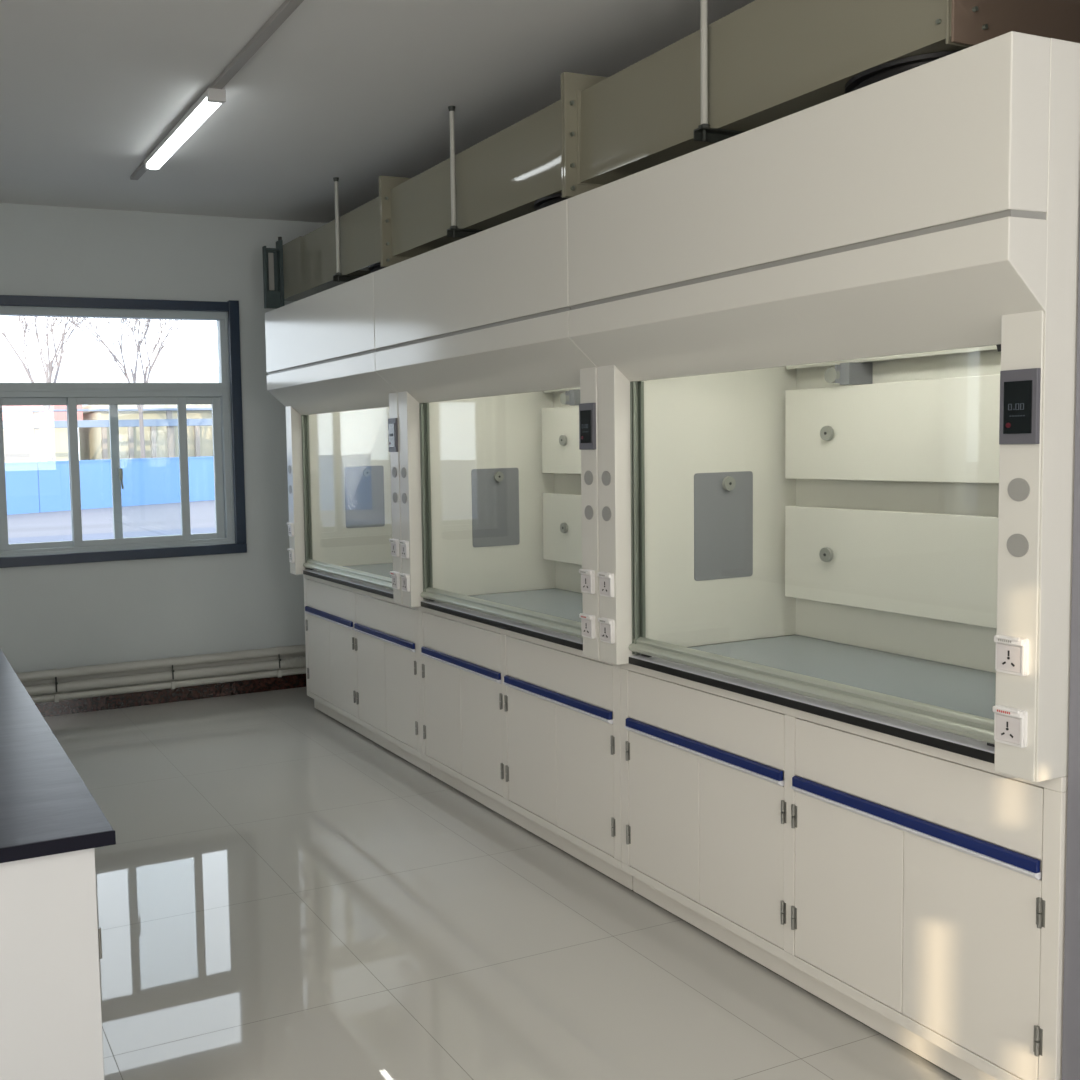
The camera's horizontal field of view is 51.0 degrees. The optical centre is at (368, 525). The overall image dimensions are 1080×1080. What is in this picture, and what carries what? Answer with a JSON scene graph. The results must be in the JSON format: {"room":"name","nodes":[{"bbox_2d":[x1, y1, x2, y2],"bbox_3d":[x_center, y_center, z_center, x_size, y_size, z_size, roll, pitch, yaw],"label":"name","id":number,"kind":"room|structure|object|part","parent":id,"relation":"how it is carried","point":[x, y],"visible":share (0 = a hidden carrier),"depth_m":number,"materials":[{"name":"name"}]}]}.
{"room":"chemistry laboratory","nodes":[
{"label":"chemistry laboratory","id":0,"kind":"room"},
{"bbox_2d":[0,203,326,695],"bbox_3d":[-2.107,-0.362,6.633,4.850,3.020,0.240,-3,4,-24],"label":"wall","id":1,"kind":"structure","parent":0,"point":[59,616],"depth_m":6.87,"materials":[{"name":"paint"}]},
{"bbox_2d":[0,295,228,311],"bbox_3d":[-1.558,-1.331,6.665,1.608,0.058,0.034,-3,4,-24],"label":"trim","id":2,"kind":"structure","parent":1,"relation":"attached to","point":[5,300],"depth_m":6.66,"materials":[{"name":"black metal"}]},
{"bbox_2d":[0,306,234,556],"bbox_3d":[-1.560,-0.582,6.790,1.500,1.480,0.106,-3,4,-24],"label":"window","id":3,"kind":"structure","parent":1,"relation":"in","point":[71,395],"depth_m":6.83,"materials":[{"name":"silver metal"}]},
{"bbox_3d":[-1.984,-0.310,6.654,0.477,0.900,0.025,-3,4,-24],"label":"sash","id":4,"kind":"part","parent":3,"relation":"part of","materials":[{"name":"silver metal"}]},
{"bbox_3d":[-1.515,-0.284,6.793,0.024,0.126,0.042,-3,4,-24],"label":"handle","id":5,"kind":"part","parent":3,"relation":"part of","materials":[{"name":"silver metal"}]},
{"bbox_3d":[-1.469,-0.337,6.846,0.723,0.900,0.025,-3,4,-24],"label":"sash","id":6,"kind":"part","parent":3,"relation":"part of","materials":[{"name":"silver metal"}]},
{"bbox_3d":[-1.260,-0.350,6.970,0.702,0.900,0.025,-3,4,-24],"label":"sash","id":7,"kind":"part","parent":3,"relation":"part of","materials":[{"name":"silver metal"}]},
{"bbox_2d":[0,543,246,567],"bbox_3d":[-1.520,0.184,6.768,1.608,0.060,0.044,-3,4,-24],"label":"trim","id":8,"kind":"structure","parent":1,"relation":"attached to","point":[150,553],"depth_m":6.75,"materials":[{"name":"black metal"}]},
{"bbox_2d":[16,644,305,702],"bbox_3d":[-2.026,0.959,6.552,4.700,0.194,0.114,-3,4,-24],"label":"pipes","id":9,"kind":"object","parent":1,"relation":"attached to","point":[285,660],"visible":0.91,"depth_m":6.85,"materials":[{"name":"metal"}]},
{"bbox_3d":[-2.042,0.936,6.585,4.700,0.035,0.038,-3,4,-24],"label":"backing rail","id":10,"kind":"part","parent":9,"relation":"part of","materials":[{"name":"metal"}]},
{"bbox_2d":[35,673,306,716],"bbox_3d":[-2.020,1.101,6.617,4.850,0.100,0.020,-3,4,-24],"label":"baseboard","id":11,"kind":"structure","parent":1,"relation":"attached to","point":[63,707],"depth_m":6.94,"materials":[{"name":"red stone"}]},
{"bbox_2d":[227,300,245,543],"bbox_3d":[-0.834,-0.647,7.021,0.065,1.528,0.040,-3,4,-24],"label":"trim","id":12,"kind":"structure","parent":1,"relation":"attached to","point":[233,313],"depth_m":7.00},
{"bbox_2d":[0,0,754,222],"bbox_3d":[-0.322,-1.677,2.373,5.250,0.120,9.316,-3,4,-24],"label":"ceiling","id":13,"kind":"structure","parent":0,"point":[356,92],"depth_m":4.44,"materials":[{"name":"paint"}]},
{"bbox_2d":[130,0,303,179],"bbox_3d":[0.633,-1.574,1.598,0.040,0.020,9.320,-3,4,-24],"label":"cable trunking","id":14,"kind":"object","parent":13,"relation":"attached to","point":[288,7],"visible":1,"depth_m":3.99,"materials":[{"name":"grey plastic"}]},
{"bbox_2d":[144,88,225,170],"bbox_3d":[-0.836,-1.742,4.946,0.072,0.050,1.170,-3,4,-24],"label":"ceiling lamp","id":15,"kind":"object","parent":14,"relation":"attached to","point":[212,98],"visible":1,"depth_m":4.79,"materials":[{"name":"grey plastic"}]},
{"bbox_2d":[333,177,361,281],"bbox_3d":[0.070,-1.615,6.129,0.575,0.555,0.036,-3,4,-24],"label":"hanger","id":16,"kind":"object","parent":13,"relation":"hanging from","point":[338,276],"visible":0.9,"depth_m":6.02,"materials":[{"name":"grey metal"}]},
{"bbox_3d":[-0.170,-1.622,6.022,0.020,0.497,0.021,-3,4,-24],"label":"rod","id":17,"kind":"part","parent":16,"relation":"part of","materials":[{"name":"grey metal"}]},
{"bbox_2d":[447,106,483,237],"bbox_3d":[0.605,-1.541,4.913,0.575,0.555,0.036,-3,4,-24],"label":"hanger","id":18,"kind":"object","parent":13,"relation":"hanging from","point":[453,231],"visible":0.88,"depth_m":4.81,"materials":[{"name":"grey metal"}]},
{"bbox_3d":[0.364,-1.549,4.807,0.020,0.497,0.021,-3,4,-24],"label":"rod","id":19,"kind":"part","parent":18,"relation":"part of","materials":[{"name":"grey metal"}]},
{"bbox_2d":[694,0,743,142],"bbox_3d":[1.249,-1.452,3.446,0.575,0.555,0.036,-3,4,-24],"label":"hanger","id":20,"kind":"object","parent":13,"relation":"hanging from","point":[704,133],"visible":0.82,"depth_m":3.34,"materials":[{"name":"grey metal"}]},
{"bbox_2d":[262,0,1079,308],"bbox_3d":[0.530,-1.451,4.904,0.672,0.471,4.917,-3,4,-24],"label":"duct","id":21,"kind":"object","parent":20,"relation":"hanging from","point":[769,61],"depth_m":3.66,"materials":[{"name":"plastic"}]},
{"bbox_3d":[-0.585,-1.536,6.759,0.120,0.430,0.070,-3,4,-24],"label":"wall bracket","id":22,"kind":"part","parent":21,"relation":"part of","materials":[{"name":"grey metal"}]},
{"bbox_3d":[1.591,-1.336,2.700,0.481,0.370,0.007,-3,4,-24],"label":"plate","id":23,"kind":"part","parent":21,"relation":"part of","materials":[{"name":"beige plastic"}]},
{"bbox_3d":[1.008,-1.460,3.339,0.020,0.497,0.021,-3,4,-24],"label":"rod","id":24,"kind":"part","parent":20,"relation":"part of","materials":[{"name":"grey metal"}]},
{"bbox_2d":[43,687,959,1079],"bbox_3d":[-0.287,1.439,2.686,4.850,0.100,9.116,-3,4,-24],"label":"floor","id":25,"kind":"structure","parent":0,"point":[282,894],"depth_m":3.50,"materials":[{"name":"tile"}]},
{"bbox_2d":[0,649,115,1079],"bbox_3d":[-1.937,0.984,2.944,2.042,0.850,2.637,-3,4,-24],"label":"lab bench","id":26,"kind":"object","parent":25,"relation":"on","point":[52,826],"visible":1,"depth_m":2.12,"materials":[{"name":"black"}]},
{"bbox_2d":[303,574,432,775],"bbox_3d":[0.281,0.718,6.069,0.797,0.832,1.543,-3,4,-24],"label":"base cabinet","id":27,"kind":"object","parent":25,"relation":"on","point":[362,647],"visible":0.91,"depth_m":5.79,"materials":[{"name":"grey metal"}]},
{"bbox_3d":[-0.280,0.764,6.431,0.020,0.467,0.352,-3,4,-24],"label":"door","id":28,"kind":"part","parent":27,"relation":"part of","materials":[{"name":"white metal"}]},
{"bbox_3d":[-0.217,0.416,6.244,0.020,0.158,0.706,-3,4,-24],"label":"drawer panel","id":29,"kind":"part","parent":27,"relation":"part of","materials":[{"name":"white metal"}]},
{"bbox_2d":[265,273,402,603],"bbox_3d":[0.159,-0.449,5.945,0.942,1.518,1.544,-3,4,-24],"label":"fume hood","id":30,"kind":"object","parent":27,"relation":"on","point":[344,524],"visible":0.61,"depth_m":6.38,"materials":[{"name":"white metal"}]},
{"bbox_2d":[287,522,293,536],"bbox_3d":[-0.459,0.025,6.491,0.023,0.081,0.070,-3,4,-24],"label":"socket","id":31,"kind":"object","parent":30,"relation":"attached to","point":[290,524],"depth_m":6.47,"materials":[{"name":"white plastic"}]},
{"bbox_2d":[288,548,294,562],"bbox_3d":[-0.455,0.178,6.502,0.023,0.081,0.070,-3,4,-24],"label":"socket","id":32,"kind":"object","parent":30,"relation":"attached to","point":[291,550],"depth_m":6.47,"materials":[{"name":"white plastic"}]},
{"bbox_3d":[-0.405,-0.205,6.502,0.113,0.979,0.091,-3,4,-24],"label":"post","id":33,"kind":"part","parent":30,"relation":"part of","materials":[{"name":"white metal"}]},
{"bbox_3d":[-0.092,0.258,5.878,0.050,0.049,1.345,-3,4,-24],"label":"sash rail","id":34,"kind":"part","parent":30,"relation":"part of","materials":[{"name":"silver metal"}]},
{"bbox_2d":[303,563,393,598],"bbox_3d":[0.234,0.293,6.023,0.756,0.022,1.505,-3,4,-24],"label":"countertop","id":35,"kind":"structure","parent":30,"relation":"on","point":[330,579],"depth_m":5.85,"materials":[{"name":"white"}]},
{"bbox_3d":[-0.011,-0.313,6.618,0.050,0.050,0.017,-3,4,-24],"label":"knob","id":36,"kind":"part","parent":30,"relation":"part of","materials":[{"name":"grey plastic"}]},
{"bbox_2d":[368,263,385,272],"bbox_3d":[0.196,-1.276,5.800,0.392,0.149,0.392,-3,4,-24],"label":"connector","id":37,"kind":"object","parent":30,"relation":"on","point":[374,267],"visible":0.06,"depth_m":5.71,"materials":[{"name":"black plastic"}]},
{"bbox_3d":[0.113,-0.417,5.134,0.012,0.155,0.083,-3,4,-24],"label":"display frame","id":38,"kind":"part","parent":30,"relation":"part of","materials":[{"name":"grey"}]},
{"bbox_2d":[389,539,398,556],"bbox_3d":[0.118,0.104,5.177,0.023,0.081,0.070,-3,4,-24],"label":"socket","id":39,"kind":"object","parent":30,"relation":"attached to","point":[394,542],"depth_m":5.16,"materials":[{"name":"white plastic"}]},
{"bbox_2d":[390,571,399,588],"bbox_3d":[0.122,0.257,5.188,0.023,0.081,0.070,-3,4,-24],"label":"socket","id":40,"kind":"object","parent":30,"relation":"attached to","point":[395,574],"depth_m":5.17,"materials":[{"name":"white plastic"}]},
{"bbox_3d":[0.175,-0.125,5.182,0.113,0.979,0.091,-3,4,-24],"label":"post","id":41,"kind":"part","parent":30,"relation":"part of","materials":[{"name":"white metal"}]},
{"bbox_3d":[-0.137,0.784,6.108,0.020,0.467,0.352,-3,4,-24],"label":"door","id":42,"kind":"part","parent":27,"relation":"part of","materials":[{"name":"white metal"}]},
{"bbox_3d":[0.021,0.805,5.747,0.020,0.467,0.355,-3,4,-24],"label":"door","id":43,"kind":"part","parent":27,"relation":"part of","materials":[{"name":"white metal"}]},
{"bbox_3d":[0.084,0.458,5.559,0.020,0.158,0.710,-3,4,-24],"label":"drawer panel","id":44,"kind":"part","parent":27,"relation":"part of","materials":[{"name":"white metal"}]},
{"bbox_3d":[0.165,0.825,5.421,0.020,0.467,0.355,-3,4,-24],"label":"door","id":45,"kind":"part","parent":27,"relation":"part of","materials":[{"name":"white metal"}]},
{"bbox_2d":[419,606,633,891],"bbox_3d":[0.901,0.803,4.657,0.797,0.832,1.543,-3,4,-24],"label":"base cabinet","id":46,"kind":"object","parent":25,"relation":"on","point":[527,728],"visible":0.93,"depth_m":4.34,"materials":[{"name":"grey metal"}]},
{"bbox_3d":[0.341,0.849,5.019,0.020,0.467,0.352,-3,4,-24],"label":"door","id":47,"kind":"part","parent":46,"relation":"part of","materials":[{"name":"white metal"}]},
{"bbox_3d":[0.404,0.501,4.832,0.020,0.158,0.706,-3,4,-24],"label":"drawer panel","id":48,"kind":"part","parent":46,"relation":"part of","materials":[{"name":"white metal"}]},
{"bbox_3d":[0.483,0.869,4.695,0.020,0.467,0.352,-3,4,-24],"label":"door","id":49,"kind":"part","parent":46,"relation":"part of","materials":[{"name":"white metal"}]},
{"bbox_2d":[373,199,599,659],"bbox_3d":[0.779,-0.364,4.533,0.942,1.518,1.544,-3,4,-24],"label":"fume hood","id":50,"kind":"object","parent":46,"relation":"on","point":[498,404],"visible":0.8,"depth_m":4.88,"materials":[{"name":"white metal"}]},
{"bbox_2d":[399,540,408,558],"bbox_3d":[0.162,0.111,5.078,0.023,0.081,0.070,-3,4,-24],"label":"socket","id":51,"kind":"object","parent":50,"relation":"attached to","point":[404,543],"depth_m":5.06,"materials":[{"name":"white plastic"}]},
{"bbox_2d":[400,573,409,591],"bbox_3d":[0.165,0.263,5.089,0.023,0.081,0.070,-3,4,-24],"label":"socket","id":52,"kind":"object","parent":50,"relation":"attached to","point":[405,576],"depth_m":5.07,"materials":[{"name":"white plastic"}]},
{"bbox_3d":[0.216,-0.120,5.090,0.113,0.979,0.091,-3,4,-24],"label":"post","id":53,"kind":"part","parent":50,"relation":"part of","materials":[{"name":"white metal"}]},
{"bbox_3d":[0.609,-0.228,5.205,0.050,0.050,0.017,-3,4,-24],"label":"knob","id":54,"kind":"part","parent":50,"relation":"part of","materials":[{"name":"grey plastic"}]},
{"bbox_3d":[0.528,0.344,4.465,0.050,0.049,1.345,-3,4,-24],"label":"sash rail","id":55,"kind":"part","parent":50,"relation":"part of","materials":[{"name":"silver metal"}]},
{"bbox_2d":[421,588,582,650],"bbox_3d":[0.855,0.378,4.611,0.756,0.022,1.505,-3,4,-24],"label":"countertop","id":56,"kind":"structure","parent":50,"relation":"on","point":[556,640],"depth_m":4.39,"materials":[{"name":"white"}]},
{"bbox_2d":[534,193,568,209],"bbox_3d":[0.843,-1.187,4.328,0.392,0.149,0.392,-3,4,-24],"label":"connector","id":57,"kind":"object","parent":50,"relation":"on","point":[543,202],"visible":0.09,"depth_m":4.23,"materials":[{"name":"black"}]},
{"bbox_3d":[0.888,-0.388,5.063,0.017,0.050,0.050,-3,4,-24],"label":"knob","id":58,"kind":"part","parent":50,"relation":"part of","materials":[{"name":"grey plastic"}]},
{"bbox_3d":[0.897,0.012,5.092,0.017,0.050,0.050,-3,4,-24],"label":"knob","id":59,"kind":"part","parent":50,"relation":"part of","materials":[{"name":"grey plastic"}]},
{"bbox_3d":[0.887,-0.572,5.022,0.017,0.052,0.052,-3,4,-24],"label":"bracket knob","id":60,"kind":"part","parent":50,"relation":"part of","materials":[{"name":"grey plastic"}]},
{"bbox_2d":[579,613,594,638],"bbox_3d":[0.742,0.342,3.776,0.023,0.081,0.070,-3,4,-24],"label":"socket","id":61,"kind":"object","parent":50,"relation":"attached to","point":[587,619],"depth_m":3.77,"materials":[{"name":"white plastic"}]},
{"bbox_2d":[579,569,594,593],"bbox_3d":[0.739,0.190,3.765,0.023,0.081,0.070,-3,4,-24],"label":"socket","id":62,"kind":"object","parent":50,"relation":"attached to","point":[587,575],"depth_m":3.75,"materials":[{"name":"white plastic"}]},
{"bbox_3d":[0.734,-0.331,3.722,0.012,0.155,0.083,-3,4,-24],"label":"display frame","id":63,"kind":"part","parent":50,"relation":"part of","materials":[{"name":"grey plastic"}]},
{"bbox_3d":[0.796,-0.040,3.770,0.113,0.979,0.091,-3,4,-24],"label":"post","id":64,"kind":"part","parent":50,"relation":"part of","materials":[{"name":"white metal"}]},
{"bbox_3d":[1.140,-0.324,3.852,0.829,1.516,0.004,-3,4,-24],"label":"panel","id":65,"kind":"part","parent":50,"relation":"part of","materials":[{"name":"white metal"}]},
{"bbox_3d":[0.642,0.891,4.335,0.020,0.467,0.355,-3,4,-24],"label":"door","id":66,"kind":"part","parent":46,"relation":"part of","materials":[{"name":"white metal"}]},
{"bbox_3d":[0.705,0.543,4.146,0.020,0.158,0.710,-3,4,-24],"label":"drawer panel","id":67,"kind":"part","parent":46,"relation":"part of","materials":[{"name":"white metal"}]},
{"bbox_3d":[0.785,0.910,4.008,0.020,0.467,0.355,-3,4,-24],"label":"door","id":68,"kind":"part","parent":46,"relation":"part of","materials":[{"name":"white metal"}]},
{"bbox_2d":[620,663,1067,1079],"bbox_3d":[1.522,0.889,3.245,0.797,0.832,1.543,-3,4,-24],"label":"base cabinet","id":69,"kind":"object","parent":25,"relation":"on","point":[917,891],"visible":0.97,"depth_m":2.86,"materials":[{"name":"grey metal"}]},
{"bbox_3d":[0.962,0.935,3.607,0.020,0.467,0.352,-3,4,-24],"label":"door","id":70,"kind":"part","parent":69,"relation":"part of","materials":[{"name":"white metal"}]},
{"bbox_3d":[1.024,0.587,3.419,0.020,0.158,0.706,-3,4,-24],"label":"drawer panel","id":71,"kind":"part","parent":69,"relation":"part of","materials":[{"name":"white metal"}]},
{"bbox_3d":[1.104,0.954,3.283,0.020,0.467,0.352,-3,4,-24],"label":"door","id":72,"kind":"part","parent":69,"relation":"part of","materials":[{"name":"white metal"}]},
{"bbox_2d":[567,31,1079,781],"bbox_3d":[1.399,-0.278,3.120,0.942,1.518,1.544,-3,4,-24],"label":"fume hood","id":73,"kind":"object","parent":69,"relation":"on","point":[832,344],"visible":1,"depth_m":3.09,"materials":[{"name":"white metal"}]},
{"bbox_2d":[597,572,613,597],"bbox_3d":[0.782,0.196,3.666,0.023,0.081,0.070,-3,4,-24],"label":"socket","id":74,"kind":"object","parent":73,"relation":"attached to","point":[606,578],"depth_m":3.66,"materials":[{"name":"white plastic"}]},
{"bbox_2d":[598,617,614,643],"bbox_3d":[0.786,0.348,3.677,0.023,0.081,0.070,-3,4,-24],"label":"socket","id":75,"kind":"object","parent":73,"relation":"attached to","point":[607,624],"depth_m":3.67,"materials":[{"name":"white plastic"}]},
{"bbox_3d":[0.836,-0.034,3.678,0.113,0.979,0.091,-3,4,-24],"label":"post","id":76,"kind":"part","parent":73,"relation":"part of","materials":[{"name":"white metal"}]},
{"bbox_3d":[1.230,-0.142,3.793,0.050,0.050,0.017,-3,4,-24],"label":"knob","id":77,"kind":"part","parent":73,"relation":"part of","materials":[{"name":"grey plastic"}]},
{"bbox_2d":[629,635,994,763],"bbox_3d":[1.475,0.464,3.199,0.756,0.022,1.505,-3,4,-24],"label":"countertop","id":78,"kind":"structure","parent":73,"relation":"on","point":[893,731],"depth_m":2.90,"materials":[{"name":"white"}]},
{"bbox_3d":[1.149,0.429,3.053,0.050,0.049,1.345,-3,4,-24],"label":"sash rail","id":79,"kind":"part","parent":73,"relation":"part of","materials":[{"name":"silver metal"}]},
{"bbox_3d":[1.518,0.097,3.679,0.017,0.050,0.050,-3,4,-24],"label":"knob","id":80,"kind":"part","parent":73,"relation":"part of","materials":[{"name":"grey plastic"}]},
{"bbox_3d":[1.508,-0.302,3.651,0.017,0.050,0.050,-3,4,-24],"label":"knob","id":81,"kind":"part","parent":73,"relation":"part of","materials":[{"name":"grey plastic"}]},
{"bbox_3d":[1.507,-0.487,3.610,0.017,0.052,0.052,-3,4,-24],"label":"bracket knob","id":82,"kind":"part","parent":73,"relation":"part of","materials":[{"name":"grey plastic"}]},
{"bbox_2d":[845,50,960,93],"bbox_3d":[1.463,-1.102,2.915,0.392,0.149,0.392,-3,4,-24],"label":"connector","id":83,"kind":"object","parent":73,"relation":"on","point":[875,74],"visible":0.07,"depth_m":2.80,"materials":[{"name":"black"}]},
{"bbox_2d":[993,705,1027,747],"bbox_3d":[1.363,0.428,2.363,0.023,0.081,0.070,-3,4,-24],"label":"socket","id":84,"kind":"object","parent":73,"relation":"attached to","point":[1010,721],"depth_m":2.36,"materials":[{"name":"white plastic"}]},
{"bbox_2d":[994,634,1028,675],"bbox_3d":[1.359,0.275,2.352,0.023,0.081,0.070,-3,4,-24],"label":"socket","id":85,"kind":"object","parent":73,"relation":"attached to","point":[1012,650],"depth_m":2.35,"materials":[{"name":"white plastic"}]},
{"bbox_3d":[1.416,0.045,2.358,0.113,0.979,0.091,-3,4,-24],"label":"post","id":86,"kind":"part","parent":73,"relation":"part of","materials":[{"name":"white metal"}]},
{"bbox_3d":[1.354,-0.246,2.309,0.012,0.155,0.083,-3,4,-24],"label":"display frame","id":87,"kind":"part","parent":73,"relation":"part of","materials":[{"name":"grey plastic"}]},
{"bbox_3d":[1.760,-0.238,2.439,0.829,1.516,0.004,-3,4,-24],"label":"panel","id":88,"kind":"part","parent":73,"relation":"part of","materials":[{"name":"white metal"}]},
{"bbox_3d":[1.262,0.976,2.922,0.020,0.467,0.355,-3,4,-24],"label":"door","id":89,"kind":"part","parent":69,"relation":"part of","materials":[{"name":"white metal"}]},
{"bbox_3d":[1.325,0.628,2.734,0.020,0.158,0.710,-3,4,-24],"label":"drawer panel","id":90,"kind":"part","parent":69,"relation":"part of","materials":[{"name":"white metal"}]},
{"bbox_3d":[1.405,0.996,2.596,0.020,0.467,0.355,-3,4,-24],"label":"door","id":91,"kind":"part","parent":69,"relation":"part of","materials":[{"name":"white metal"}]},
{"bbox_2d":[1062,229,1079,1079],"bbox_3d":[2.689,-0.069,0.883,1.088,3.020,3.596,-3,4,-24],"label":"wall","id":92,"kind":"structure","parent":0,"point":[1070,1041],"depth_m":2.35,"materials":[{"name":"grey paint"}]},
{"label":"outside","id":93,"kind":"structure","parent":0,"visible":0},
{"bbox_2d":[7,500,215,537],"bbox_3d":[-13.988,-3.013,74.947,150.000,0.200,134.474,-3,4,-24],"label":"ground","id":94,"kind":"structure","parent":93,"point":[167,516],"depth_m":30.70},
{"bbox_2d":[2,405,82,461],"bbox_3d":[-22.718,-4.471,63.844,11.100,4.700,8.400,-3,4,-24],"label":"building","id":95,"kind":"structure","parent":94,"relation":"on","point":[19,446],"depth_m":61.40,"materials":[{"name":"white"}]},
{"bbox_2d":[0,316,86,460],"bbox_3d":[-11.671,-5.476,41.897,5.117,9.287,4.617,1,5,29],"label":"bare tree","id":96,"kind":"object","parent":94,"relation":"on","point":[48,372],"visible":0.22,"depth_m":42.01,"materials":[{"name":"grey plant"}]},
{"bbox_2d":[2,408,211,460],"bbox_3d":[-13.314,-3.798,55.764,28.000,4.050,0.600,-3,4,-24],"label":"bridge","id":97,"kind":"structure","parent":94,"relation":"on","point":[169,422],"depth_m":55.36,"materials":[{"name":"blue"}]},
{"bbox_3d":[-16.242,-3.587,54.491,0.240,3.950,0.300,-3,4,-24],"label":"post","id":98,"kind":"part","parent":97,"relation":"part of","materials":[{"name":"grey"}]},
{"bbox_3d":[-10.200,-3.919,57.125,0.240,3.950,0.300,-3,4,-24],"label":"post","id":99,"kind":"part","parent":97,"relation":"part of","materials":[{"name":"grey"}]},
{"bbox_2d":[5,456,214,514],"bbox_3d":[-4.949,-1.860,42.661,0.093,1.640,48.000,2,5,39],"label":"fence","id":100,"kind":"object","parent":94,"relation":"on","point":[37,486],"visible":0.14,"depth_m":37.58,"materials":[{"name":"blue metal"}]},
{"bbox_3d":[-11.559,-1.122,34.510,0.060,1.640,2.960,2,5,39],"label":"fence panel","id":101,"kind":"part","parent":100,"relation":"part of","materials":[{"name":"blue metal"}]},
{"bbox_3d":[-9.676,-1.332,36.836,0.060,1.640,2.960,2,5,39],"label":"fence panel","id":102,"kind":"part","parent":100,"relation":"part of","materials":[{"name":"blue metal"}]},
{"bbox_3d":[-4.944,-2.647,42.586,0.019,0.060,48.000,2,5,39],"label":"rail","id":103,"kind":"part","parent":100,"relation":"part of","materials":[{"name":"blue metal"}]},
{"bbox_3d":[-7.793,-1.543,39.163,0.060,1.640,2.960,2,5,39],"label":"fence panel","id":104,"kind":"part","parent":100,"relation":"part of","materials":[{"name":"blue metal"}]},
{"bbox_3d":[-5.910,-1.754,41.489,0.060,1.640,2.960,2,5,39],"label":"fence panel","id":105,"kind":"part","parent":100,"relation":"part of","materials":[{"name":"blue metal"}]},
{"bbox_2d":[8,527,215,543],"bbox_3d":[6.898,-0.243,27.392,150.000,0.008,7.500,-3,4,-24],"label":"road","id":106,"kind":"structure","parent":94,"relation":"on","point":[96,536],"depth_m":24.93,"materials":[{"name":"grey asphalt"}]},
{"bbox_2d":[65,317,185,457],"bbox_3d":[-10.187,-6.646,49.819,6.762,10.426,5.093,-4,5,-34],"label":"bare tree","id":107,"kind":"object","parent":94,"relation":"on","point":[140,407],"visible":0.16,"depth_m":49.36,"materials":[{"name":"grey plant"}]},
{"bbox_2d":[79,404,212,459],"bbox_3d":[-8.533,-5.036,67.690,17.000,4.600,8.300,-3,4,-24],"label":"building","id":108,"kind":"structure","parent":94,"relation":"on","point":[94,442],"depth_m":62.49,"materials":[{"name":"grey"}]}
]}

